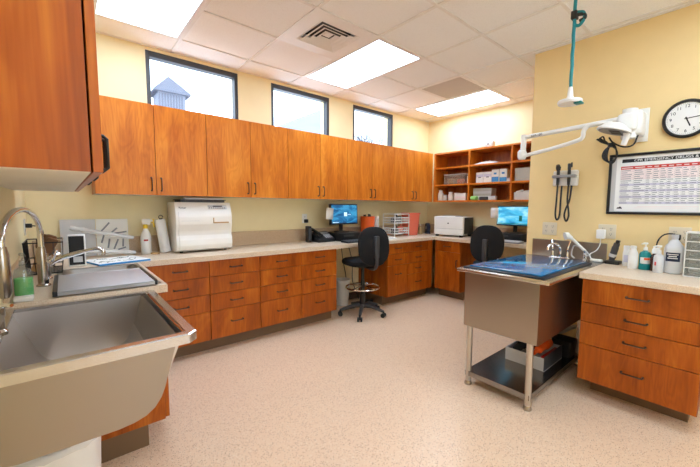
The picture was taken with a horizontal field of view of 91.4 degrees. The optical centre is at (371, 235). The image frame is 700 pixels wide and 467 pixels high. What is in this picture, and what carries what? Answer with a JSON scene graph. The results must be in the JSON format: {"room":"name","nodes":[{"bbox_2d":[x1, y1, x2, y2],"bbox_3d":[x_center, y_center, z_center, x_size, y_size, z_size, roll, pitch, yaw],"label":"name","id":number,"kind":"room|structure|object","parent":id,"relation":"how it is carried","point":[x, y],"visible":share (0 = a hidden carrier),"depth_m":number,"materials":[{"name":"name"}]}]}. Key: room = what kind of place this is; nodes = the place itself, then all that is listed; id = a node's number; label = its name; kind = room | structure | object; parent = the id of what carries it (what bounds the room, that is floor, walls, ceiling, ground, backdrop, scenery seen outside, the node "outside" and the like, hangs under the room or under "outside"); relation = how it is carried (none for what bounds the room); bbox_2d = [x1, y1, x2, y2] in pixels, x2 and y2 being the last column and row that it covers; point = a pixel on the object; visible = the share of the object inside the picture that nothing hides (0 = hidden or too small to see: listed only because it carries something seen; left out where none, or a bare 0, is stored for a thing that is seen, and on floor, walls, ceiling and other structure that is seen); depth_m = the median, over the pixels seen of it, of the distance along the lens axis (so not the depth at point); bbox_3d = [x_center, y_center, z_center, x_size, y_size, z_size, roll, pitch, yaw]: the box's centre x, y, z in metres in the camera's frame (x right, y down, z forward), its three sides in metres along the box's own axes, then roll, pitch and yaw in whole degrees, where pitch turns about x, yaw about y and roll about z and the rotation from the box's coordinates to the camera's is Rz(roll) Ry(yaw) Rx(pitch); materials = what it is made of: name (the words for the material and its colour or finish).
{"room":"veterinary clinic","nodes":[
{"label":"veterinary clinic","id":0,"kind":"room"},
{"bbox_2d":[0,187,28,303],"bbox_3d":[0.019,-0.063,-0.461,0.150,2.850,8.201,-4,6,-42],"label":"wall","id":1,"kind":"structure","parent":0,"point":[10,199],"depth_m":1.95,"materials":[{"name":"beige paint"}]},
{"bbox_2d":[0,176,98,191],"bbox_3d":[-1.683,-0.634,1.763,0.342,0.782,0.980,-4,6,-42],"label":"cabinet underside","id":2,"kind":"object","parent":1,"relation":"attached to","point":[22,187],"visible":0.18,"depth_m":1.67,"materials":[{"name":"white wood"}]},
{"bbox_2d":[0,0,109,185],"bbox_3d":[-1.059,-0.570,1.073,0.342,0.782,0.882,-4,6,-42],"label":"upper cabinet","id":3,"kind":"object","parent":1,"relation":"attached to","point":[50,122],"visible":1,"depth_m":0.79,"materials":[{"name":"brown wood"}]},
{"bbox_2d":[0,290,196,466],"bbox_3d":[-1.108,0.522,1.367,0.560,0.377,0.818,-4,6,-42],"label":"utility sink","id":4,"kind":"object","parent":1,"relation":"attached to","point":[74,372],"visible":0.99,"depth_m":1.13,"materials":[{"name":"silver metal"}]},
{"bbox_2d":[0,303,13,336],"bbox_3d":[-1.274,0.288,1.181,0.101,0.117,0.056,0,5,-6],"label":"sink faucet","id":5,"kind":"object","parent":4,"relation":"on","point":[3,330],"visible":1,"depth_m":1.18,"materials":[{"name":"silver metal"}]},
{"bbox_2d":[0,294,181,370],"bbox_3d":[-1.116,0.470,1.359,0.493,0.261,0.754,-4,6,-42],"label":"basin","id":6,"kind":"object","parent":4,"relation":"in","point":[39,334],"depth_m":1.56,"materials":[{"name":"silver metal"}]},
{"bbox_2d":[25,33,428,291],"bbox_3d":[-0.918,-0.476,4.330,5.192,2.850,0.200,-4,6,-42],"label":"wall","id":7,"kind":"structure","parent":0,"point":[121,65],"depth_m":3.70,"materials":[{"name":"beige paint"}]},
{"bbox_2d":[91,95,207,196],"bbox_3d":[-1.922,-0.720,2.974,0.808,0.746,0.428,-4,6,-42],"label":"upper cabinet","id":8,"kind":"object","parent":7,"relation":"attached to","point":[155,150],"visible":0.97,"depth_m":2.83,"materials":[{"name":"brown wood"}]},
{"bbox_2d":[145,50,238,119],"bbox_3d":[-1.800,-1.431,3.446,0.832,0.548,0.194,-4,6,-42],"label":"window","id":9,"kind":"structure","parent":7,"relation":"in","point":[149,55],"depth_m":3.35,"materials":[{"name":"black metal"}]},
{"bbox_2d":[205,114,287,198],"bbox_3d":[-1.317,-0.761,3.517,0.820,0.746,0.428,-4,6,-42],"label":"upper cabinet","id":10,"kind":"object","parent":7,"relation":"attached to","point":[246,159],"visible":1,"depth_m":3.35,"materials":[{"name":"brown wood"}]},
{"bbox_2d":[271,83,328,134],"bbox_3d":[-0.912,-1.491,4.242,0.804,0.548,0.194,-4,6,-42],"label":"window","id":11,"kind":"structure","parent":7,"relation":"in","point":[274,87],"depth_m":4.19,"materials":[{"name":"black metal"}]},
{"bbox_2d":[287,128,347,199],"bbox_3d":[-0.712,-0.801,4.060,0.809,0.746,0.428,-4,6,-42],"label":"upper cabinet","id":12,"kind":"object","parent":7,"relation":"attached to","point":[317,163],"visible":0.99,"depth_m":3.90,"materials":[{"name":"brown wood"}]},
{"bbox_2d":[340,139,394,200],"bbox_3d":[-0.106,-0.842,4.605,0.822,0.746,0.428,-4,6,-42],"label":"upper cabinet","id":13,"kind":"object","parent":7,"relation":"attached to","point":[370,166],"visible":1,"depth_m":4.45,"materials":[{"name":"brown wood"}]},
{"bbox_2d":[353,105,392,146],"bbox_3d":[-0.029,-1.550,5.035,0.784,0.548,0.194,-4,6,-42],"label":"window","id":14,"kind":"structure","parent":7,"relation":"in","point":[389,117],"depth_m":5.05,"materials":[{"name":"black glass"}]},
{"bbox_2d":[384,147,432,201],"bbox_3d":[0.518,-0.883,5.165,0.858,0.746,0.428,-4,6,-42],"label":"upper cabinet","id":15,"kind":"object","parent":7,"relation":"attached to","point":[413,170],"visible":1,"depth_m":5.01,"materials":[{"name":"brown wood"}]},
{"bbox_2d":[95,0,698,121],"bbox_3d":[1.855,-1.605,1.158,5.192,0.176,8.351,-4,6,-42],"label":"ceiling","id":16,"kind":"structure","parent":0,"point":[434,31],"depth_m":2.86,"materials":[{"name":"tile"}]},
{"bbox_2d":[94,0,205,38],"bbox_3d":[-1.479,-1.681,2.305,0.584,0.090,1.193,-4,6,-42],"label":"ceiling light","id":17,"kind":"object","parent":16,"relation":"attached to","point":[171,18],"visible":0.88,"depth_m":2.55,"materials":[{"name":"white plastic"}]},
{"bbox_2d":[280,10,375,58],"bbox_3d":[-0.369,-1.715,2.893,0.584,0.080,0.584,-4,6,-42],"label":"ceiling vent","id":18,"kind":"object","parent":16,"relation":"in","point":[330,36],"visible":0.98,"depth_m":2.91,"materials":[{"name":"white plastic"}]},
{"bbox_2d":[306,38,422,88],"bbox_3d":[-0.120,-1.772,3.525,0.584,0.090,1.193,-4,6,-42],"label":"ceiling light","id":19,"kind":"object","parent":16,"relation":"attached to","point":[379,57],"visible":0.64,"depth_m":3.44,"materials":[{"name":"white plastic"}]},
{"bbox_2d":[95,0,699,122],"bbox_3d":[1.854,-1.514,1.165,4.892,0.010,8.051,-4,6,-42],"label":"grid","id":20,"kind":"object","parent":16,"relation":"attached to","point":[562,3],"depth_m":2.97,"materials":[{"name":"white metal"}]},
{"bbox_2d":[419,76,487,99],"bbox_3d":[0.990,-1.770,4.116,0.584,0.009,0.584,-4,6,-42],"label":"ceiling vent","id":21,"kind":"object","parent":16,"relation":"in","point":[455,87],"visible":1,"depth_m":4.10,"materials":[{"name":"beige"}]},
{"bbox_2d":[414,89,511,116],"bbox_3d":[1.240,-1.863,4.745,0.584,0.090,1.193,-4,6,-42],"label":"ceiling light","id":22,"kind":"object","parent":16,"relation":"attached to","point":[486,97],"visible":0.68,"depth_m":4.70,"materials":[{"name":"white plastic"}]},
{"bbox_2d":[557,0,586,106],"bbox_3d":[1.304,-1.225,2.203,0.148,0.752,0.149,-4,6,-42],"label":"hose","id":23,"kind":"object","parent":16,"relation":"hanging from","point":[570,101],"visible":1,"depth_m":2.19,"materials":[{"name":"teal plastic"}]},
{"bbox_2d":[101,284,699,466],"bbox_3d":[1.829,1.276,1.401,5.192,0.100,8.351,-4,6,-42],"label":"floor","id":24,"kind":"structure","parent":0,"point":[391,390],"depth_m":2.22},
{"bbox_2d":[10,436,100,466],"bbox_3d":[-1.226,0.981,1.334,0.299,0.444,0.299,-4,6,-42],"label":"trash can","id":25,"kind":"object","parent":24,"relation":"on","point":[87,453],"visible":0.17,"depth_m":1.26,"materials":[{"name":"white plastic"}]},
{"bbox_2d":[101,292,169,463],"bbox_3d":[-1.672,0.715,2.088,0.623,0.842,0.960,-4,6,-42],"label":"base cabinet","id":26,"kind":"object","parent":24,"relation":"on","point":[135,436],"visible":0.06,"depth_m":1.83,"materials":[{"name":"brown wood"}]},
{"bbox_2d":[146,261,210,357],"bbox_3d":[-1.782,0.630,3.074,0.458,0.842,0.633,-4,6,-42],"label":"base cabinet","id":27,"kind":"object","parent":24,"relation":"on","point":[188,284],"visible":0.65,"depth_m":2.92,"materials":[{"name":"brown wood"}]},
{"bbox_2d":[208,256,260,349],"bbox_3d":[-1.440,0.607,3.381,0.462,0.842,0.633,-4,6,-42],"label":"base cabinet","id":28,"kind":"object","parent":24,"relation":"on","point":[235,306],"visible":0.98,"depth_m":3.16,"materials":[{"name":"brown wood"}]},
{"bbox_2d":[257,252,301,336],"bbox_3d":[-1.098,0.585,3.688,0.459,0.842,0.633,-4,6,-42],"label":"base cabinet","id":29,"kind":"object","parent":24,"relation":"on","point":[280,274],"visible":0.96,"depth_m":3.47,"materials":[{"name":"brown wood"}]},
{"bbox_2d":[297,249,335,326],"bbox_3d":[-0.758,0.562,3.993,0.455,0.842,0.633,-4,6,-42],"label":"base cabinet","id":30,"kind":"object","parent":24,"relation":"on","point":[318,294],"visible":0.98,"depth_m":3.78,"materials":[{"name":"brown wood"}]},
{"bbox_2d":[336,277,349,305],"bbox_3d":[-0.386,0.760,4.586,0.214,0.351,0.214,-4,6,-42],"label":"waste bin","id":31,"kind":"object","parent":24,"relation":"on","point":[342,294],"visible":0.88,"depth_m":4.52,"materials":[{"name":"white plastic"}]},
{"bbox_2d":[338,227,388,321],"bbox_3d":[-0.093,0.429,4.134,0.592,1.094,0.640,-3,6,-32],"label":"chair","id":32,"kind":"object","parent":24,"relation":"on","point":[373,242],"visible":1,"depth_m":3.92,"materials":[{"name":"black fabric"}]},
{"bbox_2d":[358,240,431,304],"bbox_3d":[0.372,0.486,5.008,0.928,0.842,0.633,-4,6,-42],"label":"base cabinet","id":33,"kind":"object","parent":24,"relation":"on","point":[406,272],"visible":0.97,"depth_m":4.74,"materials":[{"name":"brown wood"}]},
{"bbox_2d":[434,240,475,299],"bbox_3d":[1.297,0.485,5.116,0.623,0.842,0.430,-4,6,-42],"label":"base cabinet","id":34,"kind":"object","parent":24,"relation":"on","point":[449,255],"visible":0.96,"depth_m":4.90,"materials":[{"name":"brown wood"}]},
{"bbox_2d":[3,224,526,308],"bbox_3d":[-0.083,0.094,3.443,4.890,0.192,2.305,-4,6,-42],"label":"countertop","id":35,"kind":"structure","parent":34,"relation":"on","point":[269,242],"depth_m":3.17,"materials":[{"name":"beige laminate"}]},
{"bbox_2d":[13,277,33,295],"bbox_3d":[-1.652,0.185,1.617,0.068,0.206,0.068,-4,6,-42],"label":"soap bottle","id":36,"kind":"object","parent":35,"relation":"on","point":[22,286],"visible":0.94,"depth_m":1.60,"materials":[{"name":"green plastic"}]},
{"bbox_2d":[13,294,33,302],"bbox_3d":[-1.566,0.285,1.536,0.065,0.022,0.050,-4,6,-42],"label":"soap bar","id":37,"kind":"object","parent":35,"relation":"on","point":[24,298],"visible":1,"depth_m":1.52,"materials":[{"name":"white wax"}]},
{"bbox_2d":[0,207,57,298],"bbox_3d":[-1.569,0.080,1.576,0.099,0.422,0.639,-3,6,-34],"label":"gooseneck faucet","id":38,"kind":"object","parent":35,"relation":"on","point":[41,255],"visible":1,"depth_m":1.45,"materials":[{"name":"silver metal"}]},
{"bbox_2d":[22,237,63,275],"bbox_3d":[-2.106,0.130,2.203,0.182,0.199,0.344,-4,6,-42],"label":"dish rack","id":39,"kind":"object","parent":35,"relation":"on","point":[25,243],"visible":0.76,"depth_m":2.13,"materials":[{"name":"black metal"}]},
{"bbox_2d":[31,237,57,271],"bbox_3d":[-2.017,0.119,2.106,0.132,0.212,0.060,-4,6,-42],"label":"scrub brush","id":40,"kind":"object","parent":39,"relation":"in","point":[48,246],"visible":0.63,"depth_m":2.10,"materials":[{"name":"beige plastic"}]},
{"bbox_2d":[47,247,105,278],"bbox_3d":[-1.801,0.160,2.071,0.307,0.176,0.100,-3,6,-35],"label":"faucet","id":41,"kind":"object","parent":35,"relation":"on","point":[79,252],"visible":0.71,"depth_m":2.03,"materials":[{"name":"silver metal"}]},
{"bbox_2d":[67,234,86,266],"bbox_3d":[-2.073,0.105,2.402,0.094,0.225,0.052,-3,6,-36],"label":"tablet","id":42,"kind":"object","parent":35,"relation":"on","point":[75,242],"visible":0.94,"depth_m":2.39,"materials":[{"name":"white plastic"}]},
{"bbox_2d":[59,219,96,255],"bbox_3d":[-2.422,0.024,2.822,0.223,0.309,0.035,-4,6,-42],"label":"leaning board","id":43,"kind":"object","parent":35,"relation":"on","point":[90,239],"visible":0.57,"depth_m":2.82,"materials":[{"name":"grey plastic"}]},
{"bbox_2d":[57,263,160,283],"bbox_3d":[-1.616,0.333,2.077,0.437,0.174,0.834,-4,6,-42],"label":"sink","id":44,"kind":"object","parent":35,"relation":"in","point":[135,265],"visible":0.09,"depth_m":2.35,"materials":[{"name":"silver metal"}]},
{"bbox_2d":[63,265,136,274],"bbox_3d":[-1.616,0.334,2.077,0.385,0.172,0.782,-4,6,-42],"label":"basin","id":45,"kind":"object","parent":44,"relation":"in","point":[114,267],"depth_m":2.35,"materials":[{"name":"silver metal"}]},
{"bbox_2d":[52,267,157,296],"bbox_3d":[-1.490,0.248,1.906,0.420,0.026,0.508,-4,6,-42],"label":"drainboard","id":46,"kind":"object","parent":44,"relation":"on","point":[70,284],"visible":1,"depth_m":1.84,"materials":[{"name":"silver metal"}]},
{"bbox_2d":[87,249,135,254],"bbox_3d":[-2.174,0.136,2.858,0.334,0.070,0.041,-4,6,-42],"label":"pouch","id":47,"kind":"object","parent":35,"relation":"on","point":[128,252],"visible":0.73,"depth_m":2.87,"materials":[{"name":"white plastic"}]},
{"bbox_2d":[95,219,128,255],"bbox_3d":[-2.254,0.013,2.973,0.223,0.309,0.035,-4,6,-42],"label":"poster","id":48,"kind":"object","parent":35,"relation":"on","point":[120,226],"visible":0.79,"depth_m":2.97,"materials":[{"name":"white paper"}]},
{"bbox_2d":[69,226,133,238],"bbox_3d":[-2.223,-0.021,2.826,0.417,0.130,0.041,-4,6,-42],"label":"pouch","id":49,"kind":"object","parent":48,"relation":"on","point":[72,228],"visible":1,"depth_m":2.81,"materials":[{"name":"white plastic"}]},
{"bbox_2d":[86,255,150,265],"bbox_3d":[-1.956,0.193,2.627,0.320,0.014,0.330,4,6,34],"label":"booklet","id":50,"kind":"object","parent":35,"relation":"on","point":[122,259],"visible":0.95,"depth_m":2.58,"materials":[{"name":"white paper"}]},
{"bbox_2d":[140,219,154,253],"bbox_3d":[-2.008,0.008,3.054,0.083,0.310,0.100,2,5,22],"label":"spray bottle","id":51,"kind":"object","parent":35,"relation":"on","point":[146,246],"visible":1,"depth_m":3.02,"materials":[{"name":"white plastic"}]},
{"bbox_2d":[154,215,170,252],"bbox_3d":[-1.915,-0.015,3.131,0.124,0.344,0.086,-4,6,-42],"label":"paper roll","id":52,"kind":"object","parent":35,"relation":"on","point":[160,224],"visible":1,"depth_m":3.10,"materials":[{"name":"white paper"}]},
{"bbox_2d":[167,202,231,252],"bbox_3d":[-1.642,-0.085,3.285,0.487,0.462,0.345,-4,6,-42],"label":"autoclave","id":53,"kind":"object","parent":35,"relation":"on","point":[192,226],"visible":1,"depth_m":3.15,"materials":[{"name":"white plastic"}]},
{"bbox_2d":[173,198,225,202],"bbox_3d":[-1.651,-0.337,3.283,0.400,0.040,0.265,-4,6,-42],"label":"tray","id":54,"kind":"object","parent":53,"relation":"on","point":[211,200],"visible":0.97,"depth_m":3.19,"materials":[{"name":"grey plastic"}]},
{"bbox_2d":[305,226,311,241],"bbox_3d":[-0.759,-0.014,4.125,0.048,0.194,0.076,-4,6,-42],"label":"speaker","id":55,"kind":"object","parent":35,"relation":"on","point":[308,229],"visible":1,"depth_m":4.10},
{"bbox_2d":[312,228,334,242],"bbox_3d":[-0.618,-0.009,4.233,0.225,0.171,0.269,5,7,42],"label":"telephone","id":56,"kind":"object","parent":35,"relation":"on","point":[321,236],"visible":0.98,"depth_m":4.16,"materials":[{"name":"black plastic"}]},
{"bbox_2d":[328,231,360,240],"bbox_3d":[-0.330,0.008,4.444,0.380,0.105,0.342,-4,7,-43],"label":"keyboard","id":57,"kind":"object","parent":35,"relation":"on","point":[338,236],"visible":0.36,"depth_m":4.29,"materials":[{"name":"black plastic"}]},
{"bbox_2d":[328,204,357,231],"bbox_3d":[-0.387,-0.225,4.426,0.450,0.362,0.200,-4,7,-45],"label":"monitor","id":58,"kind":"object","parent":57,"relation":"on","point":[342,213],"visible":0.98,"depth_m":4.37,"materials":[{"name":"black plastic"}]},
{"bbox_2d":[360,216,374,231],"bbox_3d":[-0.051,-0.114,4.754,0.204,0.299,0.204,-4,6,-42],"label":"bin","id":59,"kind":"object","parent":35,"relation":"on","point":[366,222],"visible":0.45,"depth_m":4.67,"materials":[{"name":"plastic"}]},
{"bbox_2d":[383,213,408,236],"bbox_3d":[0.370,-0.155,5.077,0.234,0.336,0.344,5,7,43],"label":"rack","id":60,"kind":"object","parent":35,"relation":"on","point":[394,214],"visible":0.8,"depth_m":5.03,"materials":[{"name":"white plastic"}]},
{"bbox_2d":[402,213,419,234],"bbox_3d":[0.615,-0.181,5.349,0.252,0.344,0.216,-4,6,-42],"label":"sharps container","id":61,"kind":"object","parent":35,"relation":"on","point":[413,217],"visible":0.82,"depth_m":5.27,"materials":[{"name":"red plastic"}]},
{"bbox_2d":[434,215,472,237],"bbox_3d":[1.257,-0.144,5.203,0.464,0.309,0.388,4,6,38],"label":"printer","id":62,"kind":"object","parent":35,"relation":"on","point":[447,224],"visible":0.96,"depth_m":5.05,"materials":[{"name":"white plastic"}]},
{"bbox_2d":[435,228,460,235],"bbox_3d":[1.137,-0.051,5.061,0.420,0.085,0.005,4,6,38],"label":"paper tray","id":63,"kind":"object","parent":62,"relation":"on","point":[445,231],"depth_m":5.05,"materials":[{"name":"white plastic"}]},
{"bbox_2d":[502,232,526,241],"bbox_3d":[1.904,0.021,4.534,0.362,0.105,0.380,-4,6,-42],"label":"desktop computer","id":64,"kind":"object","parent":35,"relation":"on","point":[507,236],"visible":0.34,"depth_m":4.35,"materials":[{"name":"black plastic"}]},
{"bbox_2d":[496,206,527,233],"bbox_3d":[1.903,-0.209,4.505,0.200,0.357,0.450,-4,6,-42],"label":"monitor","id":65,"kind":"object","parent":64,"relation":"on","point":[514,216],"visible":0.83,"depth_m":4.46,"materials":[{"name":"black plastic"}]},
{"bbox_2d":[498,216,526,224],"bbox_3d":[1.851,-0.202,4.458,0.008,0.112,0.400,-4,6,-42],"label":"picture","id":66,"kind":"object","parent":65,"relation":"attached to","point":[502,220],"depth_m":4.46,"materials":[{"name":"teal plastic"}]},
{"bbox_2d":[470,225,503,263],"bbox_3d":[1.528,0.422,4.268,0.592,1.114,0.640,5,6,41],"label":"chair","id":67,"kind":"object","parent":24,"relation":"on","point":[487,241],"visible":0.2,"depth_m":4.01,"materials":[{"name":"black fabric"}]},
{"bbox_2d":[457,238,606,411],"bbox_3d":[1.290,0.593,2.695,1.216,1.035,0.642,-4,6,-42],"label":"table","id":68,"kind":"object","parent":24,"relation":"on","point":[531,311],"visible":0.78,"depth_m":2.39,"materials":[{"name":"silver metal"}]},
{"bbox_2d":[465,347,577,400],"bbox_3d":[1.240,1.021,2.727,1.008,0.036,0.475,-4,6,-42],"label":"shelf","id":69,"kind":"object","parent":68,"relation":"attached to","point":[499,372],"depth_m":2.52,"materials":[{"name":"silver metal"}]},
{"bbox_2d":[464,272,582,346],"bbox_3d":[1.263,0.457,2.685,1.065,0.414,0.531,-4,6,-42],"label":"tub","id":70,"kind":"object","parent":68,"relation":"in","point":[531,314],"depth_m":2.32,"materials":[{"name":"silver metal"}]},
{"bbox_2d":[463,255,591,279],"bbox_3d":[1.216,0.222,2.608,0.935,0.020,0.573,-4,6,-42],"label":"table top","id":71,"kind":"object","parent":68,"relation":"on","point":[536,267],"visible":1,"depth_m":2.48,"materials":[{"name":"blue plastic"}]},
{"bbox_2d":[505,340,561,371],"bbox_3d":[1.320,0.943,2.767,0.360,0.112,0.300,-4,6,-42],"label":"carton","id":72,"kind":"object","parent":68,"relation":"on","point":[542,364],"visible":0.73,"depth_m":2.67,"materials":[{"name":"grey cardboard"}]},
{"bbox_2d":[534,339,552,354],"bbox_3d":[1.358,0.882,2.698,0.079,0.087,0.278,5,7,43],"label":"mitt","id":73,"kind":"object","parent":72,"relation":"on","point":[548,344],"visible":0.73,"depth_m":2.66,"materials":[{"name":"fabric"}]},
{"bbox_2d":[546,240,570,258],"bbox_3d":[1.627,0.126,2.969,0.159,0.156,0.170,-4,6,-42],"label":"faucet","id":74,"kind":"object","parent":68,"relation":"on","point":[552,243],"visible":0.99,"depth_m":2.98,"materials":[{"name":"silver metal"}]},
{"bbox_2d":[552,334,576,357],"bbox_3d":[1.609,0.914,2.862,0.150,0.158,0.177,-4,6,-42],"label":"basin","id":75,"kind":"object","parent":68,"relation":"on","point":[568,343],"visible":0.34,"depth_m":2.81,"materials":[{"name":"plastic"}]},
{"bbox_2d":[563,232,588,260],"bbox_3d":[1.743,0.094,2.905,0.204,0.233,0.089,4,6,34],"label":"wand","id":76,"kind":"object","parent":68,"relation":"on","point":[566,235],"visible":0.99,"depth_m":2.90,"materials":[{"name":"silver metal"}]},
{"bbox_2d":[577,279,699,422],"bbox_3d":[1.909,0.721,2.386,0.703,0.842,0.622,-4,6,-42],"label":"base cabinet","id":77,"kind":"object","parent":24,"relation":"on","point":[640,346],"visible":0.99,"depth_m":2.14,"materials":[{"name":"brown wood"}]},
{"bbox_2d":[579,263,699,294],"bbox_3d":[1.920,0.280,2.353,0.707,0.042,0.655,-4,6,-42],"label":"countertop","id":78,"kind":"structure","parent":77,"relation":"on","point":[619,274],"depth_m":2.19,"materials":[{"name":"beige laminate"}]},
{"bbox_2d":[604,240,621,264],"bbox_3d":[1.927,0.132,2.708,0.100,0.191,0.100,-4,6,-42],"label":"hair clipper","id":79,"kind":"object","parent":78,"relation":"on","point":[614,250],"visible":0.98,"depth_m":2.69,"materials":[{"name":"black plastic"}]},
{"bbox_2d":[622,245,629,265],"bbox_3d":[1.965,0.157,2.626,0.048,0.155,0.048,-4,6,-42],"label":"bottle","id":80,"kind":"object","parent":78,"relation":"on","point":[626,248],"visible":0.8,"depth_m":2.61,"materials":[{"name":"plastic"}]},
{"bbox_2d":[627,246,637,268],"bbox_3d":[1.923,0.161,2.504,0.060,0.168,0.060,-4,6,-42],"label":"bottle","id":81,"kind":"object","parent":78,"relation":"on","point":[632,263],"visible":1,"depth_m":2.48,"materials":[{"name":"plastic"}]},
{"bbox_2d":[638,242,650,269],"bbox_3d":[1.984,0.149,2.469,0.071,0.198,0.070,-4,6,-42],"label":"bottle","id":82,"kind":"object","parent":78,"relation":"on","point":[644,256],"visible":0.98,"depth_m":2.45,"materials":[{"name":"plastic"}]},
{"bbox_2d":[652,245,663,272],"bbox_3d":[1.986,0.163,2.355,0.058,0.190,0.058,-1,5,-19],"label":"lotion bottle","id":83,"kind":"object","parent":78,"relation":"on","point":[658,259],"visible":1,"depth_m":2.34,"materials":[{"name":"white plastic"}]},
{"bbox_2d":[663,234,684,273],"bbox_3d":[2.072,0.128,2.333,0.110,0.265,0.107,0,5,-11],"label":"bottle","id":84,"kind":"object","parent":78,"relation":"on","point":[674,250],"visible":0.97,"depth_m":2.30,"materials":[{"name":"white plastic"}]},
{"bbox_2d":[682,231,699,277],"bbox_3d":[2.178,0.127,2.205,0.212,0.289,0.210,-4,6,-42],"label":"drawer organizer","id":85,"kind":"object","parent":78,"relation":"on","point":[691,265],"visible":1,"depth_m":2.24,"materials":[{"name":"white plastic"}]},
{"bbox_2d":[427,100,532,283],"bbox_3d":[1.828,-0.512,5.048,0.150,2.850,2.407,-4,6,-42],"label":"wall","id":86,"kind":"structure","parent":0,"point":[503,125],"depth_m":5.13,"materials":[{"name":"beige paint"}]},
{"bbox_2d":[433,141,530,201],"bbox_3d":[1.730,-0.839,4.757,0.349,0.744,1.866,-4,6,-42],"label":"open shelf","id":87,"kind":"object","parent":86,"relation":"attached to","point":[462,161],"visible":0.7,"depth_m":4.91,"materials":[{"name":"brown wood"}]},
{"bbox_2d":[499,169,509,181],"bbox_3d":[1.795,-0.803,4.579,0.102,0.173,0.104,-4,6,-42],"label":"box","id":88,"kind":"object","parent":87,"relation":"on","point":[504,173],"visible":0.74,"depth_m":4.54,"materials":[{"name":"white cardboard"}]},
{"bbox_2d":[514,190,528,199],"bbox_3d":[2.020,-0.521,4.365,0.170,0.134,0.340,-4,6,-42],"label":"tub","id":89,"kind":"object","parent":87,"relation":"on","point":[521,194],"visible":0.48,"depth_m":4.36,"materials":[{"name":"white plastic"}]},
{"bbox_2d":[515,167,529,180],"bbox_3d":[2.012,-0.778,4.355,0.160,0.166,0.290,-4,6,-42],"label":"box","id":90,"kind":"object","parent":87,"relation":"on","point":[521,174],"visible":0.45,"depth_m":4.33,"materials":[{"name":"white cardboard"}]},
{"bbox_3d":[1.610,-0.527,4.852,0.140,0.059,0.270,-4,6,-42],"label":"box","id":91,"kind":"object","parent":87,"relation":"on","visible":0},
{"bbox_2d":[473,188,495,195],"bbox_3d":[1.610,-0.612,4.845,0.141,0.111,0.280,-4,6,-42],"label":"box","id":92,"kind":"object","parent":91,"relation":"on","point":[476,191],"visible":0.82,"depth_m":4.77,"materials":[{"name":"white cardboard"}]},
{"bbox_2d":[526,3,699,338],"bbox_3d":[4.040,-0.201,1.603,1.489,2.850,5.894,-4,6,-42],"label":"wall","id":93,"kind":"structure","parent":0,"point":[654,63],"depth_m":2.80,"materials":[{"name":"yellow paint"}]},
{"bbox_2d":[542,222,556,234],"bbox_3d":[1.649,-0.062,3.154,0.007,0.116,0.124,-4,6,-42],"label":"wall outlet","id":94,"kind":"object","parent":93,"relation":"attached to","point":[549,228],"visible":1,"depth_m":3.15,"materials":[{"name":"beige plastic"}]},
{"bbox_2d":[552,162,578,221],"bbox_3d":[1.699,-0.376,3.008,0.096,0.514,0.200,-4,6,-42],"label":"otoscope set","id":95,"kind":"object","parent":93,"relation":"attached to","point":[569,177],"visible":1,"depth_m":2.99,"materials":[{"name":"white plastic"}]},
{"bbox_2d":[532,238,606,261],"bbox_3d":[1.749,0.134,3.047,0.016,0.172,0.602,-4,6,-42],"label":"backsplash","id":96,"kind":"structure","parent":93,"relation":"attached to","point":[539,246],"depth_m":3.02,"materials":[{"name":"silver metal"}]},
{"bbox_2d":[517,107,649,163],"bbox_3d":[1.655,-0.776,2.796,0.403,0.420,0.904,-4,6,-42],"label":"light","id":97,"kind":"object","parent":93,"relation":"attached to","point":[633,123],"visible":1,"depth_m":2.59,"materials":[{"name":"white plastic"}]},
{"bbox_2d":[598,224,615,238],"bbox_3d":[1.950,-0.032,2.821,0.007,0.116,0.124,-4,6,-42],"label":"wall outlet","id":98,"kind":"object","parent":93,"relation":"attached to","point":[610,229],"visible":0.73,"depth_m":2.81,"materials":[{"name":"beige plastic"}]},
{"bbox_2d":[589,229,605,259],"bbox_3d":[1.887,0.079,2.845,0.112,0.255,0.065,2,5,17],"label":"plug adapter","id":99,"kind":"object","parent":98,"relation":"attached to","point":[600,234],"visible":1,"depth_m":2.82,"materials":[{"name":"white plastic"}]},
{"bbox_2d":[606,147,699,215],"bbox_3d":[2.195,-0.387,2.510,0.022,0.475,0.762,-4,6,-42],"label":"chart","id":100,"kind":"object","parent":93,"relation":"attached to","point":[666,182],"visible":1,"depth_m":2.57,"materials":[{"name":"white paper"}]},
{"bbox_2d":[619,165,699,203],"bbox_3d":[2.202,-0.366,2.509,0.001,0.270,0.617,-4,6,-42],"label":"print","id":101,"kind":"object","parent":100,"relation":"attached to","point":[649,184],"depth_m":2.55,"materials":[{"name":"grey paper"}]},
{"bbox_2d":[622,163,696,168],"bbox_3d":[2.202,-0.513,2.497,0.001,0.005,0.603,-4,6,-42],"label":"print","id":102,"kind":"object","parent":100,"relation":"on","point":[648,165],"depth_m":2.55,"materials":[{"name":"red paper"}]},
{"bbox_2d":[668,227,691,242],"bbox_3d":[2.251,-0.001,2.488,0.007,0.116,0.124,-4,6,-42],"label":"wall outlet","id":103,"kind":"object","parent":93,"relation":"attached to","point":[681,231],"visible":0.67,"depth_m":2.48,"materials":[{"name":"beige plastic"}]},
{"bbox_2d":[662,98,699,137],"bbox_3d":[2.238,-0.828,2.419,0.036,0.268,0.268,-4,6,-42],"label":"wall clock","id":104,"kind":"object","parent":93,"relation":"attached to","point":[682,119],"visible":1,"depth_m":2.43,"materials":[{"name":"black plastic"}]},
{"label":"outside","id":105,"kind":"structure","parent":0,"visible":0},
{"bbox_2d":[151,76,190,109],"bbox_3d":[-9.293,-2.994,14.428,7.200,6.020,6.200,-4,6,-42],"label":"barn","id":106,"kind":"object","parent":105,"point":[167,93],"visible":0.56,"depth_m":12.25,"materials":[{"name":"metal"}]},
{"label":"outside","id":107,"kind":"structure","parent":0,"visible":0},
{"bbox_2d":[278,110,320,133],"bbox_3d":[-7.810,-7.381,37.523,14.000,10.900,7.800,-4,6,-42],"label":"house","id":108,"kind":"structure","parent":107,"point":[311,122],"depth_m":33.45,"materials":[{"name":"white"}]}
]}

